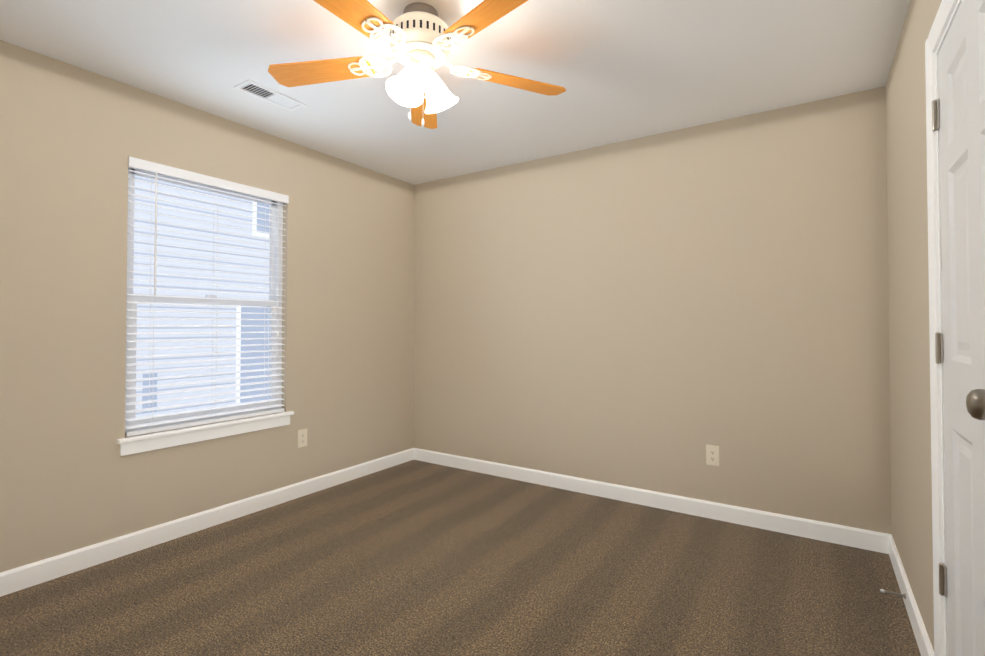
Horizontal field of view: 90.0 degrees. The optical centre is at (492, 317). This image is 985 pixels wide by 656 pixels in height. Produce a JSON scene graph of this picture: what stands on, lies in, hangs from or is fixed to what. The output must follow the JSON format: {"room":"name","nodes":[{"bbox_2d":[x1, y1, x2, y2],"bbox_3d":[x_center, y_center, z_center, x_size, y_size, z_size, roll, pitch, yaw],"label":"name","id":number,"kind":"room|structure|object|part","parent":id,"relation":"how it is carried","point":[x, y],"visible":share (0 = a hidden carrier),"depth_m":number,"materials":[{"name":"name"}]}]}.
{"room":"empty bedroom","nodes":[
{"label":"empty bedroom","id":0,"kind":"room"},
{"bbox_2d":[0,40,415,572],"bbox_3d":[-1.952,0.003,2.590,0.120,2.440,4.620,-1,-1,33],"label":"wall","id":1,"kind":"structure","parent":0,"point":[69,133],"depth_m":2.56,"materials":[{"name":"beige paint"}]},
{"bbox_2d":[117,168,293,455],"bbox_3d":[-1.680,-0.059,2.969,0.151,1.552,1.000,-1,-1,33],"label":"window","id":2,"kind":"structure","parent":1,"relation":"in","point":[130,267],"depth_m":2.91,"materials":[{"name":"white plastic"}]},
{"bbox_2d":[125,156,288,436],"bbox_3d":[-1.663,-0.104,2.958,0.066,1.459,0.928,-1,-1,33],"label":"window blind","id":3,"kind":"object","parent":2,"relation":"attached to","point":[156,169],"visible":0.92,"depth_m":2.88,"materials":[{"name":"white plastic"}]},
{"bbox_2d":[0,448,411,596],"bbox_3d":[-1.896,1.172,2.534,0.014,0.100,4.380,-1,-1,33],"label":"baseboard","id":4,"kind":"structure","parent":1,"relation":"attached to","point":[30,574],"depth_m":2.72,"materials":[{"name":"white wood"}]},
{"bbox_2d":[298,428,306,447],"bbox_3d":[-1.319,0.838,3.422,0.009,0.122,0.074,-1,-1,33],"label":"electrical outlet","id":5,"kind":"object","parent":1,"relation":"attached to","point":[302,437],"visible":1,"depth_m":3.42,"materials":[{"name":"beige plastic"}]},
{"bbox_2d":[0,0,909,184],"bbox_3d":[-0.519,-1.283,1.670,3.550,0.100,4.620,-1,-1,33],"label":"ceiling","id":6,"kind":"structure","parent":0,"point":[621,70],"depth_m":2.36,"materials":[{"name":"white paint"}]},
{"bbox_2d":[234,79,305,110],"bbox_3d":[-1.212,-1.212,2.699,0.140,0.006,0.340,-1,-1,33],"label":"ceiling vent","id":7,"kind":"object","parent":6,"relation":"in","point":[255,89],"visible":1,"depth_m":2.68,"materials":[{"name":"white metal"}]},
{"bbox_2d":[268,0,565,128],"bbox_3d":[-0.303,-0.983,1.943,1.287,0.490,1.250,-1,-1,33],"label":"fan","id":8,"kind":"object","parent":6,"relation":"hanging from","point":[422,37],"visible":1,"depth_m":1.94,"materials":[{"name":"brown wood"}]},
{"bbox_3d":[-0.721,-1.035,2.073,0.450,0.006,0.136,0,-12,12],"label":"blade","id":9,"kind":"part","parent":8,"relation":"part of","materials":[{"name":"brown wood"}]},
{"bbox_3d":[-0.507,-1.043,1.602,0.136,0.006,0.450,-13,-7,29],"label":"blade","id":10,"kind":"part","parent":8,"relation":"part of","materials":[{"name":"brown wood"}]},
{"bbox_3d":[-0.338,-0.921,1.909,0.150,0.161,0.144,-1,-1,33],"label":"lamp shade","id":11,"kind":"part","parent":8,"relation":"part of","materials":[{"name":"white glass"}]},
{"bbox_2d":[408,59,420,70],"bbox_3d":[-0.309,-0.996,1.954,0.054,0.050,0.057,-1,-1,33],"label":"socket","id":12,"kind":"object","parent":8,"relation":"attached to","point":[415,64],"depth_m":1.93,"materials":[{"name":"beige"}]},
{"bbox_3d":[-0.289,-1.117,1.986,0.244,0.128,0.244,-1,-1,33],"label":"motor","id":13,"kind":"part","parent":8,"relation":"part of","materials":[{"name":"beige metal"}]},
{"bbox_3d":[-0.339,-1.029,2.422,0.136,0.006,0.450,11,-2,-6],"label":"blade","id":14,"kind":"part","parent":8,"relation":"part of","materials":[{"name":"brown wood"}]},
{"bbox_2d":[423,66,435,76],"bbox_3d":[-0.257,-0.995,2.000,0.056,0.050,0.057,-1,-1,33],"label":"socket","id":15,"kind":"object","parent":8,"relation":"attached to","point":[428,71],"depth_m":1.98,"materials":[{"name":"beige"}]},
{"bbox_3d":[-0.208,-0.919,2.023,0.147,0.161,0.140,-1,-1,33],"label":"lamp shade","id":16,"kind":"part","parent":8,"relation":"part of","materials":[{"name":"white glass"}]},
{"bbox_3d":[0.007,-1.042,1.660,0.136,0.006,0.450,-14,9,-42],"label":"blade","id":17,"kind":"part","parent":8,"relation":"part of","materials":[{"name":"brown wood"}]},
{"bbox_3d":[0.111,-1.033,2.166,0.450,0.006,0.136,0,10,-24],"label":"blade","id":18,"kind":"part","parent":8,"relation":"part of","materials":[{"name":"brown wood"}]},
{"bbox_2d":[0,460,920,655],"bbox_3d":[-0.519,1.257,1.627,3.550,0.100,4.620,-1,-1,33],"label":"floor","id":19,"kind":"structure","parent":0,"point":[415,558],"depth_m":2.23,"materials":[{"name":"carpet"}]},
{"bbox_2d":[412,87,887,533],"bbox_3d":[0.713,0.019,3.531,3.300,2.440,0.120,-1,-1,33],"label":"wall","id":20,"kind":"structure","parent":0,"point":[746,294],"depth_m":3.15,"materials":[{"name":"beige paint"}]},
{"bbox_2d":[412,448,883,552],"bbox_3d":[0.692,1.188,3.444,3.280,0.100,0.014,-1,-1,33],"label":"baseboard","id":21,"kind":"structure","parent":20,"relation":"attached to","point":[807,528],"depth_m":3.12,"materials":[{"name":"white wood"}]},
{"bbox_2d":[706,445,718,465],"bbox_3d":[1.350,0.846,3.021,0.074,0.122,0.009,-1,-1,33],"label":"electrical outlet","id":22,"kind":"object","parent":20,"relation":"attached to","point":[712,454],"visible":1,"depth_m":3.02,"materials":[{"name":"beige plastic"}]},
{"bbox_2d":[880,0,941,649],"bbox_3d":[0.914,-0.029,0.707,0.120,2.440,4.620,-1,-1,33],"label":"wall","id":23,"kind":"structure","parent":0,"point":[903,144],"depth_m":2.00,"materials":[{"name":"beige paint"}]},
{"bbox_2d":[884,533,933,655],"bbox_3d":[1.720,1.164,2.035,0.014,0.100,1.180,-1,-1,33],"label":"baseboard","id":24,"kind":"structure","parent":23,"relation":"attached to","point":[925,647],"depth_m":2.00,"materials":[{"name":"white wood"}]},
{"bbox_2d":[884,590,905,598],"bbox_3d":[1.696,1.165,2.075,0.071,0.022,0.022,-1,-1,33],"label":"spring door stop","id":25,"kind":"object","parent":24,"relation":"attached to","point":[895,594],"visible":1,"depth_m":2.07,"materials":[{"name":"silver metal"}]},
{"bbox_2d":[925,0,961,655],"bbox_3d":[1.190,0.156,1.139,0.137,2.084,0.918,-1,-1,33],"label":"door frame","id":26,"kind":"structure","parent":23,"relation":"attached to","point":[942,18],"depth_m":1.51,"materials":[{"name":"white wood"}]},
{"bbox_2d":[932,0,984,655],"bbox_3d":[1.161,0.189,1.167,0.051,1.996,0.784,-1,-1,33],"label":"door","id":27,"kind":"structure","parent":23,"relation":"in","point":[961,71],"depth_m":1.29,"materials":[{"name":"white wood"}]},
{"bbox_3d":[1.353,0.085,1.493,0.015,1.499,0.032,-1,-1,33],"label":"door hinges","id":28,"kind":"part","parent":27,"relation":"part of","materials":[{"name":"silver metal"}]},
{"bbox_2d":[966,389,984,419],"bbox_3d":[0.943,0.165,0.924,0.078,0.066,0.066,-1,-1,33],"label":"door knob","id":29,"kind":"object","parent":27,"relation":"attached to","point":[975,402],"depth_m":0.92,"materials":[{"name":"silver metal"}]},
{"label":"outside","id":30,"kind":"structure","parent":0,"visible":0},
{"bbox_2d":[133,175,269,416],"bbox_3d":[-3.815,-0.979,5.399,0.100,7.500,13.000,-1,-1,33],"label":"siding","id":31,"kind":"object","parent":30,"point":[188,251],"depth_m":5.75,"materials":[{"name":"white plastic"}]},
{"bbox_2d":[142,202,269,412],"bbox_3d":[-3.336,-0.444,5.982,0.030,3.150,1.565,-1,-1,33],"label":"window","id":32,"kind":"structure","parent":31,"relation":"attached to","point":[251,322],"depth_m":6.36,"materials":[{"name":"glass"}]},
{"bbox_2d":[236,201,268,403],"bbox_3d":[-3.038,-0.436,6.423,0.015,3.250,0.600,-1,-1,33],"label":"trim","id":33,"kind":"structure","parent":32,"relation":"attached to","point":[238,316],"depth_m":6.18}
]}

